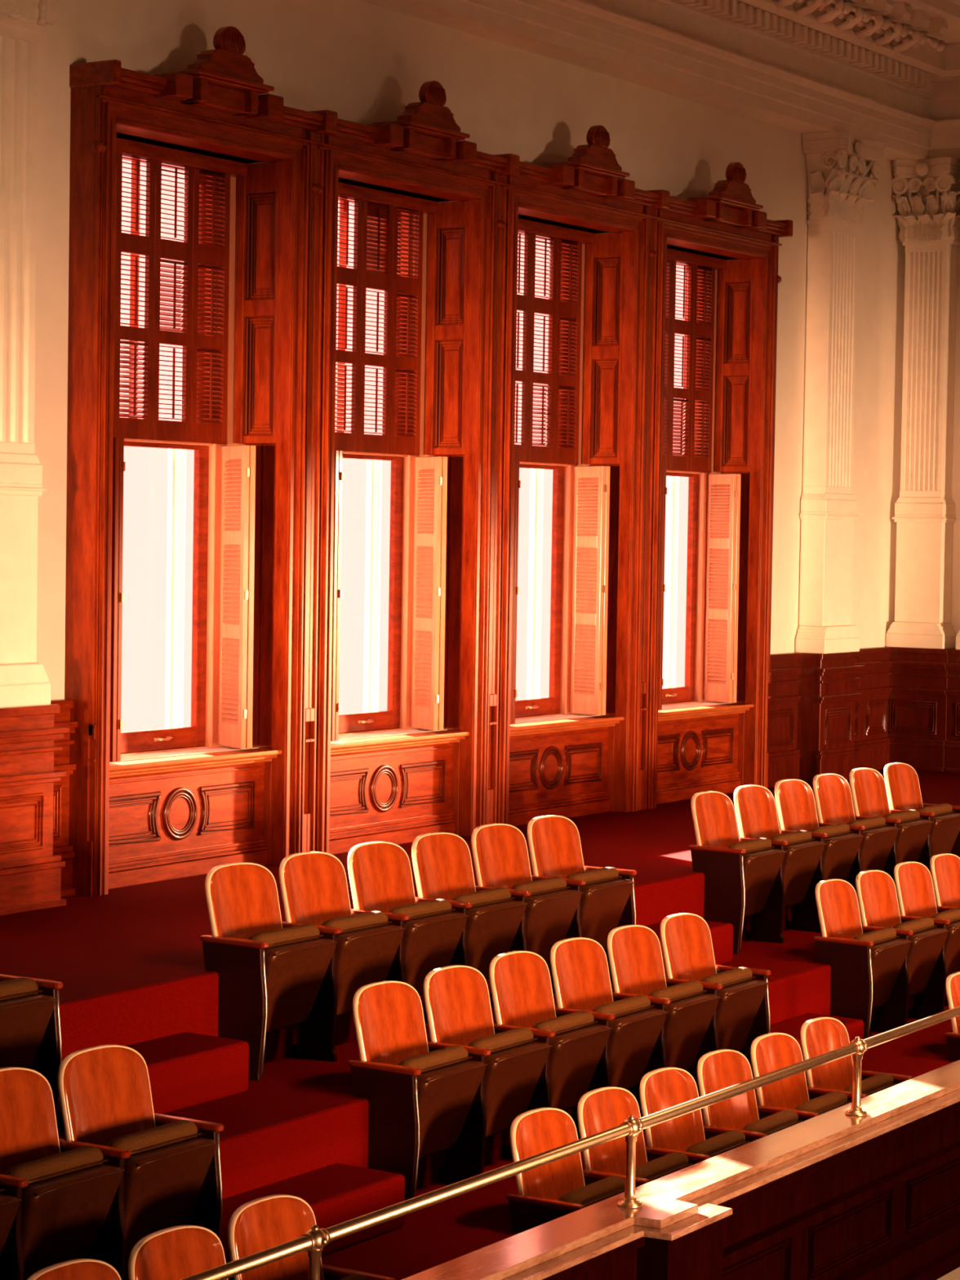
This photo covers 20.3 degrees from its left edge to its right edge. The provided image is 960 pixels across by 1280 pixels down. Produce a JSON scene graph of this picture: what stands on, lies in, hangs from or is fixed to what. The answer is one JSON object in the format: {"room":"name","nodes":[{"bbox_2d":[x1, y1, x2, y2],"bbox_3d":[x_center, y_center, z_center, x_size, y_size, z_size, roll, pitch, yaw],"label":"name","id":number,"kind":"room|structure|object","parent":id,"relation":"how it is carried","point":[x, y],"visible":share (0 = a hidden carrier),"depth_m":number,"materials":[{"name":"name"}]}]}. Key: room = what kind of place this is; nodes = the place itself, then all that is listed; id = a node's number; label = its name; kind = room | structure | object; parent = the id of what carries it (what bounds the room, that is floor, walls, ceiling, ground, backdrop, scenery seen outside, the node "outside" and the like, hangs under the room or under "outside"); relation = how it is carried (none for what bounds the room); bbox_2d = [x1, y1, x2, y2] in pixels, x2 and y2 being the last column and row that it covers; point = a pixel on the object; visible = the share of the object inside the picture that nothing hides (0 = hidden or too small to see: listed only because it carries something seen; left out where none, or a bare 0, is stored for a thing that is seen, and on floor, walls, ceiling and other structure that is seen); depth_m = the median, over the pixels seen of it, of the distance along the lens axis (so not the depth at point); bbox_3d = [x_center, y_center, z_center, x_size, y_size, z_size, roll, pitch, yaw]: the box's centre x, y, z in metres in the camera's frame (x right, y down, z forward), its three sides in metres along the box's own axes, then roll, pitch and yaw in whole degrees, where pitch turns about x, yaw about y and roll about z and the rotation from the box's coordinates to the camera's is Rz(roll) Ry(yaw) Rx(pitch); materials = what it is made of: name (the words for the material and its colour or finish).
{"room":"legislative chamber gallery","nodes":[
{"label":"legislative chamber gallery","id":0,"kind":"room"},
{"bbox_2d":[57,1031,404,1278],"bbox_3d":[-0.713,2.233,10.319,1.940,1.097,1.000,2,3,33],"label":"stairs","id":1,"kind":"structure","parent":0,"point":[185,1069],"depth_m":10.59,"materials":[{"name":"carpet"}]},
{"bbox_2d":[34,0,905,760],"bbox_3d":[-3.051,-1.804,12.516,0.420,6.268,23.727,2,3,33],"label":"wall","id":2,"kind":"structure","parent":0,"point":[362,62],"depth_m":17.02,"materials":[{"name":"beige paint"}]},
{"bbox_2d":[0,0,57,707],"bbox_3d":[-2.370,-1.656,12.846,0.366,3.973,1.029,2,3,33],"label":"pilaster","id":3,"kind":"object","parent":2,"relation":"attached to","point":[24,682],"visible":1,"depth_m":13.04,"materials":[{"name":"beige paint"}]},
{"bbox_2d":[0,704,69,915],"bbox_3d":[-2.424,0.826,12.960,0.294,0.998,0.964,2,3,33],"label":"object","id":4,"kind":"structure","parent":2,"relation":"attached to","point":[30,873],"depth_m":13.09,"materials":[{"name":"brown wood"}]},
{"bbox_2d":[50,698,77,897],"bbox_3d":[-5.804,0.962,8.177,0.294,0.998,13.318,2,3,33],"label":"trim","id":5,"kind":"structure","parent":2,"relation":"attached to","point":[61,757],"depth_m":13.64,"materials":[{"name":"brown wood"}]},
{"bbox_2d":[64,26,333,896],"bbox_3d":[-1.622,-0.983,14.417,0.810,4.523,1.892,2,3,33],"label":"window","id":6,"kind":"structure","parent":2,"relation":"in","point":[246,251],"depth_m":14.69,"materials":[{"name":"brown wood"}]},
{"bbox_2d":[109,437,119,762],"bbox_3d":[-2.010,-0.211,13.865,0.321,1.671,0.031,2,3,30],"label":"shutter","id":7,"kind":"object","parent":6,"relation":"attached to","point":[114,677],"depth_m":13.79,"materials":[{"name":"brown wood"}]},
{"bbox_2d":[115,437,124,761],"bbox_3d":[-1.992,-0.212,13.896,0.321,1.671,0.031,2,3,30],"label":"shutter","id":8,"kind":"object","parent":6,"relation":"attached to","point":[119,441],"depth_m":13.80,"materials":[{"name":"brown wood"}]},
{"bbox_2d":[113,153,155,439],"bbox_3d":[-1.853,-1.865,14.302,0.031,1.581,0.316,2,3,33],"label":"shutter","id":9,"kind":"object","parent":6,"relation":"attached to","point":[131,428],"depth_m":14.31,"materials":[{"name":"brown wood"}]},
{"bbox_2d":[152,160,193,442],"bbox_3d":[-1.677,-1.873,14.572,0.031,1.581,0.316,2,3,33],"label":"shutter","id":10,"kind":"object","parent":6,"relation":"attached to","point":[163,431],"depth_m":14.57,"materials":[{"name":"brown wood"}]},
{"bbox_2d":[190,168,230,444],"bbox_3d":[-1.501,-1.881,14.842,0.031,1.581,0.316,2,3,33],"label":"shutter","id":11,"kind":"object","parent":6,"relation":"attached to","point":[216,253],"depth_m":14.83,"materials":[{"name":"brown wood"}]},
{"bbox_2d":[217,444,249,748],"bbox_3d":[-1.370,-0.241,14.885,0.031,1.671,0.321,0,3,-29],"label":"shutter","id":12,"kind":"object","parent":6,"relation":"attached to","point":[233,461],"depth_m":14.86,"materials":[{"name":"brown wood"}]},
{"bbox_2d":[245,445,255,748],"bbox_3d":[-1.338,-0.242,14.902,0.031,1.671,0.321,0,3,-29],"label":"shutter","id":13,"kind":"object","parent":6,"relation":"attached to","point":[250,450],"depth_m":14.76,"materials":[{"name":"brown wood"}]},
{"bbox_2d":[303,80,515,854],"bbox_3d":[-0.602,-1.029,15.984,0.810,4.523,1.971,2,3,33],"label":"window","id":14,"kind":"structure","parent":2,"relation":"in","point":[435,264],"depth_m":16.41,"materials":[{"name":"brown wood"}]},
{"bbox_2d":[330,449,338,741],"bbox_3d":[-0.968,-0.258,15.464,0.321,1.671,0.031,2,3,30],"label":"shutter","id":15,"kind":"object","parent":14,"relation":"attached to","point":[335,658],"depth_m":15.39,"materials":[{"name":"brown wood"}]},
{"bbox_2d":[334,450,342,741],"bbox_3d":[-0.950,-0.259,15.496,0.321,1.671,0.031,2,3,30],"label":"shutter","id":16,"kind":"object","parent":14,"relation":"attached to","point":[338,454],"depth_m":15.40,"materials":[{"name":"brown wood"}]},
{"bbox_2d":[334,195,362,452],"bbox_3d":[-0.811,-1.912,15.902,0.031,1.581,0.316,2,3,33],"label":"shutter","id":17,"kind":"object","parent":14,"relation":"attached to","point":[344,442],"depth_m":15.97,"materials":[{"name":"brown wood"}]},
{"bbox_2d":[359,200,393,453],"bbox_3d":[-0.635,-1.920,16.172,0.031,1.581,0.316,2,3,33],"label":"shutter","id":18,"kind":"object","parent":14,"relation":"attached to","point":[375,217],"depth_m":16.17,"materials":[{"name":"brown wood"}]},
{"bbox_2d":[389,206,423,455],"bbox_3d":[-0.460,-1.928,16.441,0.031,1.581,0.316,2,3,33],"label":"shutter","id":19,"kind":"object","parent":14,"relation":"attached to","point":[407,442],"depth_m":16.44,"materials":[{"name":"brown wood"}]},
{"bbox_2d":[410,456,442,730],"bbox_3d":[-0.331,-0.288,16.482,0.031,1.671,0.321,0,3,-28],"label":"shutter","id":20,"kind":"object","parent":14,"relation":"attached to","point":[426,473],"depth_m":16.46,"materials":[{"name":"brown wood"}]},
{"bbox_2d":[437,457,447,730],"bbox_3d":[-0.299,-0.288,16.499,0.031,1.671,0.321,0,3,-28],"label":"shutter","id":21,"kind":"object","parent":14,"relation":"attached to","point":[442,461],"depth_m":16.35,"materials":[{"name":"brown wood"}]},
{"bbox_2d":[488,124,666,826],"bbox_3d":[0.440,-1.076,17.583,0.810,4.523,1.971,2,3,33],"label":"window","id":22,"kind":"structure","parent":2,"relation":"in","point":[597,305],"depth_m":18.05,"materials":[{"name":"brown wood"}]},
{"bbox_2d":[510,460,516,724],"bbox_3d":[0.073,-0.305,17.063,0.321,1.671,0.031,2,3,30],"label":"shutter","id":23,"kind":"object","parent":22,"relation":"attached to","point":[513,637],"depth_m":17.00,"materials":[{"name":"brown wood"}]},
{"bbox_2d":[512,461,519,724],"bbox_3d":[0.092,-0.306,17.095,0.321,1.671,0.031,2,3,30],"label":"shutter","id":24,"kind":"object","parent":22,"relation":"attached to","point":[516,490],"depth_m":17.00,"materials":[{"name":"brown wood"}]},
{"bbox_2d":[514,231,531,462],"bbox_3d":[0.231,-1.959,17.501,0.031,1.581,0.316,2,3,33],"label":"shutter","id":25,"kind":"object","parent":22,"relation":"attached to","point":[522,452],"depth_m":17.59,"materials":[{"name":"brown wood"}]},
{"bbox_2d":[528,233,557,463],"bbox_3d":[0.407,-1.967,17.771,0.031,1.581,0.316,2,3,33],"label":"shutter","id":26,"kind":"object","parent":22,"relation":"attached to","point":[537,454],"depth_m":17.77,"materials":[{"name":"brown wood"}]},
{"bbox_2d":[553,238,582,465],"bbox_3d":[0.582,-1.975,18.041,0.031,1.581,0.316,2,3,33],"label":"shutter","id":27,"kind":"object","parent":22,"relation":"attached to","point":[566,453],"depth_m":18.03,"materials":[{"name":"brown wood"}]},
{"bbox_2d":[569,466,605,715],"bbox_3d":[0.727,-0.336,18.091,0.031,1.671,0.321,-1,3,-34],"label":"shutter","id":28,"kind":"object","parent":22,"relation":"attached to","point":[587,483],"depth_m":18.07,"materials":[{"name":"brown wood"}]},
{"bbox_2d":[601,466,609,715],"bbox_3d":[0.757,-0.336,18.112,0.031,1.671,0.321,-1,3,-34],"label":"shutter","id":29,"kind":"object","parent":22,"relation":"attached to","point":[605,469],"depth_m":17.97,"materials":[{"name":"brown wood"}]},
{"bbox_2d":[359,0,959,160],"bbox_3d":[0.159,-4.157,10.325,7.277,1.307,23.676,2,3,33],"label":"ceiling","id":30,"kind":"structure","parent":2,"relation":"attached to","point":[886,71],"depth_m":19.28,"materials":[{"name":"beige paint"}]},
{"bbox_2d":[640,162,793,809],"bbox_3d":[1.482,-1.123,19.182,0.810,4.523,1.971,2,3,33],"label":"window","id":31,"kind":"structure","parent":2,"relation":"in","point":[729,328],"depth_m":19.66,"materials":[{"name":"brown wood"}]},
{"bbox_2d":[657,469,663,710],"bbox_3d":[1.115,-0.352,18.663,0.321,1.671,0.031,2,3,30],"label":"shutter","id":32,"kind":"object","parent":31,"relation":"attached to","point":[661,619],"depth_m":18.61,"materials":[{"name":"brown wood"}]},
{"bbox_2d":[659,469,666,710],"bbox_3d":[1.134,-0.353,18.694,0.321,1.671,0.031,2,3,30],"label":"shutter","id":33,"kind":"object","parent":31,"relation":"attached to","point":[664,489],"depth_m":18.60,"materials":[{"name":"brown wood"}]},
{"bbox_2d":[662,259,672,470],"bbox_3d":[1.273,-2.006,19.100,0.031,1.581,0.316,2,3,33],"label":"shutter","id":34,"kind":"object","parent":31,"relation":"attached to","point":[668,402],"depth_m":19.20,"materials":[{"name":"brown wood"}]},
{"bbox_2d":[668,261,694,471],"bbox_3d":[1.448,-2.014,19.370,0.031,1.581,0.316,2,3,33],"label":"shutter","id":35,"kind":"object","parent":31,"relation":"attached to","point":[683,460],"depth_m":19.37,"materials":[{"name":"brown wood"}]},
{"bbox_2d":[690,265,715,472],"bbox_3d":[1.624,-2.022,19.640,0.031,1.581,0.316,2,3,33],"label":"shutter","id":36,"kind":"object","parent":31,"relation":"attached to","point":[702,330],"depth_m":19.63,"materials":[{"name":"brown wood"}]},
{"bbox_2d":[703,473,737,702],"bbox_3d":[1.763,-0.382,19.686,0.031,1.671,0.321,-1,3,-32],"label":"shutter","id":37,"kind":"object","parent":31,"relation":"attached to","point":[720,491],"depth_m":19.67,"materials":[{"name":"brown wood"}]},
{"bbox_2d":[732,474,741,702],"bbox_3d":[1.794,-0.383,19.706,0.031,1.671,0.321,-1,3,-32],"label":"shutter","id":38,"kind":"object","parent":31,"relation":"attached to","point":[736,478],"depth_m":19.56,"materials":[{"name":"brown wood"}]},
{"bbox_2d":[767,646,893,787],"bbox_3d":[2.634,0.582,21.130,0.294,0.998,2.449,2,3,33],"label":"trim","id":39,"kind":"structure","parent":2,"relation":"attached to","point":[872,709],"depth_m":21.46,"materials":[{"name":"brown wood"}]},
{"bbox_2d":[796,651,865,782],"bbox_3d":[2.703,0.593,20.884,0.294,0.998,0.733,2,3,33],"label":"trim","id":40,"kind":"structure","parent":2,"relation":"attached to","point":[825,728],"depth_m":20.67,"materials":[{"name":"brown wood"}]},
{"bbox_2d":[795,130,884,653],"bbox_3d":[2.787,-1.889,20.756,0.376,3.973,0.817,2,3,33],"label":"pilaster","id":41,"kind":"object","parent":2,"relation":"attached to","point":[838,162],"visible":1,"depth_m":20.63,"materials":[{"name":"beige paint"}]},
{"bbox_2d":[0,769,959,1279],"bbox_3d":[-1.196,2.147,11.424,4.758,1.480,23.727,2,3,33],"label":"floor","id":42,"kind":"structure","parent":0,"point":[128,962],"depth_m":11.61,"materials":[{"name":"carpet"}]},
{"bbox_2d":[0,1173,28,1279],"bbox_3d":[-1.808,1.950,8.821,0.442,0.862,0.516,2,3,33],"label":"seat","id":43,"kind":"object","parent":42,"relation":"on","point":[11,1265],"visible":1,"depth_m":8.92,"materials":[{"name":"brown wood"}]},
{"bbox_2d":[0,973,62,1123],"bbox_3d":[-1.891,1.457,10.102,0.442,0.862,0.516,2,3,33],"label":"seat","id":44,"kind":"object","parent":42,"relation":"on","point":[30,1029],"visible":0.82,"depth_m":10.11,"materials":[{"name":"brown wood"}]},
{"bbox_2d":[0,1066,130,1279],"bbox_3d":[-1.524,1.937,9.256,0.442,0.862,0.516,2,3,33],"label":"seat","id":45,"kind":"object","parent":42,"relation":"on","point":[72,1202],"visible":0.94,"depth_m":9.28,"materials":[{"name":"brown wood"}]},
{"bbox_2d":[4,1146,103,1188],"bbox_3d":[-1.497,1.958,9.210,0.175,0.385,0.460,2,3,33],"label":"seat cushion","id":46,"kind":"object","parent":45,"relation":"on","point":[77,1159],"depth_m":9.15,"materials":[{"name":"brown fabric"}]},
{"bbox_2d":[26,1258,121,1279],"bbox_3d":[-1.161,2.417,8.413,0.442,0.862,0.516,2,3,33],"label":"seat","id":47,"kind":"object","parent":42,"relation":"on","point":[77,1268],"visible":1,"depth_m":8.54,"materials":[{"name":"brown wood"}]},
{"bbox_2d":[57,1044,223,1256],"bbox_3d":[-1.240,1.924,9.692,0.442,0.862,0.516,2,3,33],"label":"seat","id":48,"kind":"object","parent":42,"relation":"on","point":[172,1173],"visible":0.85,"depth_m":9.69,"materials":[{"name":"brown wood"}]},
{"bbox_2d":[106,1120,197,1159],"bbox_3d":[-1.213,1.945,9.646,0.175,0.385,0.460,2,3,33],"label":"seat cushion","id":49,"kind":"object","parent":48,"relation":"on","point":[171,1133],"depth_m":9.59,"materials":[{"name":"brown fabric"}]},
{"bbox_2d":[128,1224,227,1279],"bbox_3d":[-0.878,2.404,8.849,0.442,0.862,0.516,2,3,33],"label":"seat","id":50,"kind":"object","parent":42,"relation":"on","point":[178,1252],"visible":1,"depth_m":8.94,"materials":[{"name":"brown wood"}]},
{"bbox_2d":[200,862,341,1080],"bbox_3d":[-0.923,1.413,11.588,0.442,0.862,0.564,2,3,33],"label":"seat","id":51,"kind":"object","parent":42,"relation":"on","point":[274,974],"visible":0.99,"depth_m":11.51,"materials":[{"name":"brown wood"}]},
{"bbox_2d":[248,924,319,949],"bbox_3d":[-0.883,1.434,11.562,0.175,0.385,0.460,2,3,33],"label":"seat cushion","id":52,"kind":"object","parent":51,"relation":"on","point":[294,934],"depth_m":11.50,"materials":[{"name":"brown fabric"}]},
{"bbox_2d":[227,1194,396,1279],"bbox_3d":[-0.594,2.392,9.284,0.442,0.862,0.516,2,3,33],"label":"seat","id":53,"kind":"object","parent":42,"relation":"on","point":[264,1223],"visible":0.86,"depth_m":9.38,"materials":[{"name":"brown wood"}]},
{"bbox_2d":[279,851,408,1015],"bbox_3d":[-0.626,1.400,12.043,0.442,0.862,0.516,2,3,33],"label":"seat","id":54,"kind":"object","parent":42,"relation":"on","point":[369,948],"visible":0.73,"depth_m":12.02,"materials":[{"name":"brown wood"}]},
{"bbox_2d":[320,911,387,935],"bbox_3d":[-0.599,1.421,11.998,0.175,0.385,0.460,2,3,33],"label":"seat cushion","id":55,"kind":"object","parent":54,"relation":"on","point":[362,921],"depth_m":11.94,"materials":[{"name":"brown fabric"}]},
{"bbox_2d":[347,841,471,1022],"bbox_3d":[-0.343,1.387,12.479,0.442,0.862,0.516,2,3,33],"label":"seat","id":56,"kind":"object","parent":42,"relation":"on","point":[380,873],"visible":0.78,"depth_m":12.46,"materials":[{"name":"brown wood"}]},
{"bbox_2d":[388,898,451,921],"bbox_3d":[-0.315,1.408,12.433,0.175,0.385,0.460,2,3,33],"label":"seat cushion","id":57,"kind":"object","parent":56,"relation":"on","point":[426,908],"depth_m":12.37,"materials":[{"name":"brown fabric"}]},
{"bbox_2d":[347,980,490,1200],"bbox_3d":[-0.273,1.881,11.178,0.442,0.862,0.564,2,3,33],"label":"seat","id":58,"kind":"object","parent":42,"relation":"on","point":[425,1098],"visible":0.96,"depth_m":11.11,"materials":[{"name":"brown wood"}]},
{"bbox_2d":[397,1044,468,1074],"bbox_3d":[-0.232,1.901,11.152,0.175,0.385,0.460,2,3,33],"label":"seat cushion","id":59,"kind":"object","parent":58,"relation":"on","point":[442,1056],"depth_m":11.10,"materials":[{"name":"brown fabric"}]},
{"bbox_2d":[411,831,530,1007],"bbox_3d":[-0.059,1.375,12.915,0.442,0.862,0.516,2,3,33],"label":"seat","id":60,"kind":"object","parent":42,"relation":"on","point":[442,861],"visible":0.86,"depth_m":12.89,"materials":[{"name":"brown wood"}]},
{"bbox_2d":[451,887,511,909],"bbox_3d":[-0.031,1.395,12.869,0.175,0.385,0.460,2,3,33],"label":"seat cushion","id":61,"kind":"object","parent":60,"relation":"on","point":[486,896],"depth_m":12.82,"materials":[{"name":"brown fabric"}]},
{"bbox_2d":[422,964,555,1158],"bbox_3d":[0.024,1.867,11.633,0.442,0.862,0.516,2,3,33],"label":"seat","id":62,"kind":"object","parent":42,"relation":"on","point":[457,1002],"visible":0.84,"depth_m":11.63,"materials":[{"name":"brown wood"}]},
{"bbox_2d":[467,1026,533,1056],"bbox_3d":[0.052,1.888,11.588,0.175,0.385,0.460,2,3,33],"label":"seat cushion","id":63,"kind":"object","parent":62,"relation":"on","point":[508,1038],"depth_m":11.54,"materials":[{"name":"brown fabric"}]},
{"bbox_2d":[471,823,585,994],"bbox_3d":[0.225,1.362,13.350,0.442,0.862,0.516,2,3,33],"label":"seat","id":64,"kind":"object","parent":42,"relation":"on","point":[500,856],"visible":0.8,"depth_m":13.34,"materials":[{"name":"brown wood"}]},
{"bbox_2d":[488,950,614,1138],"bbox_3d":[0.308,1.855,12.069,0.442,0.862,0.516,2,3,33],"label":"seat","id":65,"kind":"object","parent":42,"relation":"on","point":[521,986],"visible":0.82,"depth_m":12.07,"materials":[{"name":"brown wood"}]},
{"bbox_2d":[532,1010,594,1035],"bbox_3d":[0.336,1.875,12.023,0.175,0.385,0.460,2,3,33],"label":"seat cushion","id":66,"kind":"object","parent":65,"relation":"on","point":[568,1022],"depth_m":11.97,"materials":[{"name":"brown fabric"}]},
{"bbox_2d":[506,1106,649,1232],"bbox_3d":[0.374,2.348,10.770,0.442,0.862,0.564,2,3,33],"label":"seat","id":67,"kind":"object","parent":42,"relation":"on","point":[547,1193],"visible":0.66,"depth_m":10.79,"materials":[{"name":"brown wood"}]},
{"bbox_2d":[558,1175,625,1207],"bbox_3d":[0.414,2.368,10.745,0.175,0.385,0.460,2,3,33],"label":"seat cushion","id":68,"kind":"object","parent":67,"relation":"on","point":[600,1188],"depth_m":10.69,"materials":[{"name":"brown fabric"}]},
{"bbox_2d":[527,815,636,981],"bbox_3d":[0.509,1.349,13.786,0.442,0.862,0.516,2,3,33],"label":"seat","id":69,"kind":"object","parent":42,"relation":"on","point":[607,900],"visible":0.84,"depth_m":13.78,"materials":[{"name":"brown wood"}]},
{"bbox_2d":[550,937,670,1117],"bbox_3d":[0.592,1.842,12.505,0.442,0.862,0.516,2,3,33],"label":"seat","id":70,"kind":"object","parent":42,"relation":"on","point":[580,970],"visible":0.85,"depth_m":12.50,"materials":[{"name":"brown wood"}]},
{"bbox_2d":[592,995,650,1018],"bbox_3d":[0.619,1.863,12.459,0.175,0.385,0.460,2,3,33],"label":"seat cushion","id":71,"kind":"object","parent":70,"relation":"on","point":[625,1006],"depth_m":12.41,"materials":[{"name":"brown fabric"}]},
{"bbox_2d":[577,1086,711,1182],"bbox_3d":[0.671,2.334,11.226,0.442,0.862,0.516,2,3,33],"label":"seat","id":72,"kind":"object","parent":42,"relation":"on","point":[600,1109],"visible":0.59,"depth_m":11.28,"materials":[{"name":"brown wood"}]},
{"bbox_2d":[624,1151,688,1182],"bbox_3d":[0.698,2.355,11.180,0.175,0.385,0.460,2,3,33],"label":"seat cushion","id":73,"kind":"object","parent":72,"relation":"on","point":[662,1164],"depth_m":11.14,"materials":[{"name":"brown fabric"}]},
{"bbox_2d":[606,924,722,1097],"bbox_3d":[0.876,1.829,12.940,0.442,0.862,0.516,2,3,33],"label":"seat","id":74,"kind":"object","parent":42,"relation":"on","point":[634,953],"visible":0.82,"depth_m":12.95,"materials":[{"name":"brown wood"}]},
{"bbox_2d":[648,980,702,1003],"bbox_3d":[0.903,1.850,12.894,0.175,0.385,0.460,2,3,33],"label":"seat cushion","id":75,"kind":"object","parent":74,"relation":"on","point":[678,991],"depth_m":12.85,"materials":[{"name":"brown fabric"}]},
{"bbox_2d":[401,1059,959,1279],"bbox_3d":[2.341,2.419,12.626,0.396,0.765,17.588,2,3,33],"label":"parapet","id":76,"kind":"object","parent":42,"relation":"on","point":[833,1194],"visible":1,"depth_m":10.96,"materials":[{"name":"brown wood"}]},
{"bbox_2d":[180,1005,959,1279],"bbox_3d":[2.288,1.864,12.644,0.096,0.342,17.588,2,3,33],"label":"railing","id":77,"kind":"object","parent":76,"relation":"on","point":[313,1242],"visible":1,"depth_m":9.66,"materials":[{"name":"gold metal"}]},
{"bbox_2d":[639,1066,766,1157],"bbox_3d":[0.955,2.322,11.662,0.442,0.862,0.516,2,3,33],"label":"seat","id":78,"kind":"object","parent":42,"relation":"on","point":[663,1088],"visible":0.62,"depth_m":11.73,"materials":[{"name":"brown wood"}]},
{"bbox_2d":[685,1129,745,1157],"bbox_3d":[0.982,2.342,11.616,0.175,0.385,0.460,2,3,33],"label":"seat cushion","id":79,"kind":"object","parent":78,"relation":"on","point":[718,1142],"depth_m":11.57,"materials":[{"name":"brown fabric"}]},
{"bbox_2d":[660,912,771,1078],"bbox_3d":[1.159,1.816,13.376,0.442,0.862,0.516,2,3,33],"label":"seat","id":80,"kind":"object","parent":42,"relation":"on","point":[743,1008],"visible":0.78,"depth_m":13.39,"materials":[{"name":"brown wood"}]},
{"bbox_2d":[688,791,787,954],"bbox_3d":[1.446,1.307,15.225,0.442,0.862,0.564,2,3,33],"label":"seat","id":81,"kind":"object","parent":42,"relation":"on","point":[744,876],"visible":0.98,"depth_m":15.13,"materials":[{"name":"brown wood"}]},
{"bbox_2d":[697,1048,818,1135],"bbox_3d":[1.238,2.309,12.097,0.442,0.862,0.516,2,3,33],"label":"seat","id":82,"kind":"object","parent":42,"relation":"on","point":[717,1069],"visible":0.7,"depth_m":12.17,"materials":[{"name":"brown wood"}]},
{"bbox_2d":[742,1109,798,1135],"bbox_3d":[1.266,2.330,12.051,0.175,0.385,0.460,2,3,33],"label":"seat cushion","id":83,"kind":"object","parent":82,"relation":"on","point":[772,1121],"depth_m":12.01,"materials":[{"name":"brown fabric"}]},
{"bbox_2d":[733,784,827,932],"bbox_3d":[1.743,1.293,15.681,0.442,0.862,0.516,2,3,33],"label":"seat","id":84,"kind":"object","parent":42,"relation":"on","point":[755,806],"visible":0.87,"depth_m":15.71,"materials":[{"name":"brown wood"}]},
{"bbox_2d":[750,1032,867,1115],"bbox_3d":[1.522,2.296,12.533,0.442,0.862,0.516,2,3,33],"label":"seat","id":85,"kind":"object","parent":42,"relation":"on","point":[770,1052],"visible":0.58,"depth_m":12.61,"materials":[{"name":"brown wood"}]},
{"bbox_2d":[795,1090,847,1115],"bbox_3d":[1.549,2.317,12.487,0.175,0.385,0.460,2,3,33],"label":"seat cushion","id":86,"kind":"object","parent":85,"relation":"on","point":[822,1102],"depth_m":12.45,"materials":[{"name":"brown fabric"}]},
{"bbox_2d":[774,778,865,919],"bbox_3d":[2.027,1.280,16.116,0.442,0.862,0.516,2,3,33],"label":"seat","id":87,"kind":"object","parent":42,"relation":"on","point":[794,797],"visible":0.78,"depth_m":16.12,"materials":[{"name":"brown wood"}]},
{"bbox_2d":[813,773,900,889],"bbox_3d":[2.311,1.268,16.552,0.442,0.862,0.516,2,3,33],"label":"seat","id":88,"kind":"object","parent":42,"relation":"on","point":[832,792],"visible":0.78,"depth_m":16.55,"materials":[{"name":"brown wood"}]},
{"bbox_2d":[800,1017,912,1095],"bbox_3d":[1.806,2.283,12.968,0.442,0.862,0.516,2,3,33],"label":"seat","id":89,"kind":"object","parent":42,"relation":"on","point":[819,1035],"visible":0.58,"depth_m":13.04,"materials":[{"name":"brown wood"}]},
{"bbox_2d":[813,879,913,1039],"bbox_3d":[2.097,1.774,14.815,0.442,0.862,0.564,2,3,33],"label":"seat","id":90,"kind":"object","parent":42,"relation":"on","point":[868,965],"visible":0.94,"depth_m":14.71,"materials":[{"name":"brown wood"}]},
{"bbox_2d":[848,768,934,899],"bbox_3d":[2.594,1.255,16.987,0.442,0.862,0.516,2,3,33],"label":"seat","id":91,"kind":"object","parent":42,"relation":"on","point":[868,786],"visible":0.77,"depth_m":17.00,"materials":[{"name":"brown wood"}]},
{"bbox_2d":[855,870,950,1022],"bbox_3d":[2.394,1.760,15.271,0.442,0.862,0.516,2,3,33],"label":"seat","id":92,"kind":"object","parent":42,"relation":"on","point":[877,895],"visible":0.79,"depth_m":15.32,"materials":[{"name":"brown wood"}]},
{"bbox_2d":[884,762,959,893],"bbox_3d":[2.878,1.242,17.423,0.442,0.862,0.516,2,3,33],"label":"seat","id":93,"kind":"object","parent":42,"relation":"on","point":[901,780],"visible":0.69,"depth_m":17.42,"materials":[{"name":"brown wood"}]},
{"bbox_2d":[893,861,959,1005],"bbox_3d":[2.677,1.748,15.706,0.442,0.862,0.516,2,3,33],"label":"seat","id":94,"kind":"object","parent":42,"relation":"on","point":[913,883],"visible":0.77,"depth_m":15.71,"materials":[{"name":"brown wood"}]},
{"bbox_2d":[929,853,959,907],"bbox_3d":[2.961,1.735,16.142,0.442,0.862,0.516,2,3,33],"label":"seat","id":95,"kind":"object","parent":42,"relation":"on","point":[944,867],"visible":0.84,"depth_m":16.21,"materials":[{"name":"brown wood"}]},
{"bbox_2d":[644,920,864,1079],"bbox_3d":[1.655,2.126,13.955,1.940,1.097,0.880,2,3,33],"label":"step","id":96,"kind":"structure","parent":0,"point":[722,933],"depth_m":14.27,"materials":[{"name":"carpet"}]},
{"bbox_2d":[950,213,959,635],"bbox_3d":[10.779,0.873,17.762,18.028,11.588,0.300,2,3,33],"label":"wall","id":97,"kind":"structure","parent":0,"point":[955,593],"depth_m":21.99,"materials":[{"name":"beige paint"}]},
{"bbox_2d":[885,155,959,648],"bbox_3d":[3.629,-1.921,21.919,0.670,3.973,0.395,2,3,33],"label":"pilaster","id":98,"kind":"object","parent":97,"relation":"attached to","point":[926,199],"visible":1,"depth_m":21.89,"materials":[{"name":"beige paint"}]},
{"bbox_2d":[887,647,959,773],"bbox_3d":[5.142,0.625,21.048,4.243,0.998,0.294,2,3,33],"label":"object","id":99,"kind":"structure","parent":97,"relation":"attached to","point":[924,713],"depth_m":21.89,"materials":[{"name":"brown wood"}]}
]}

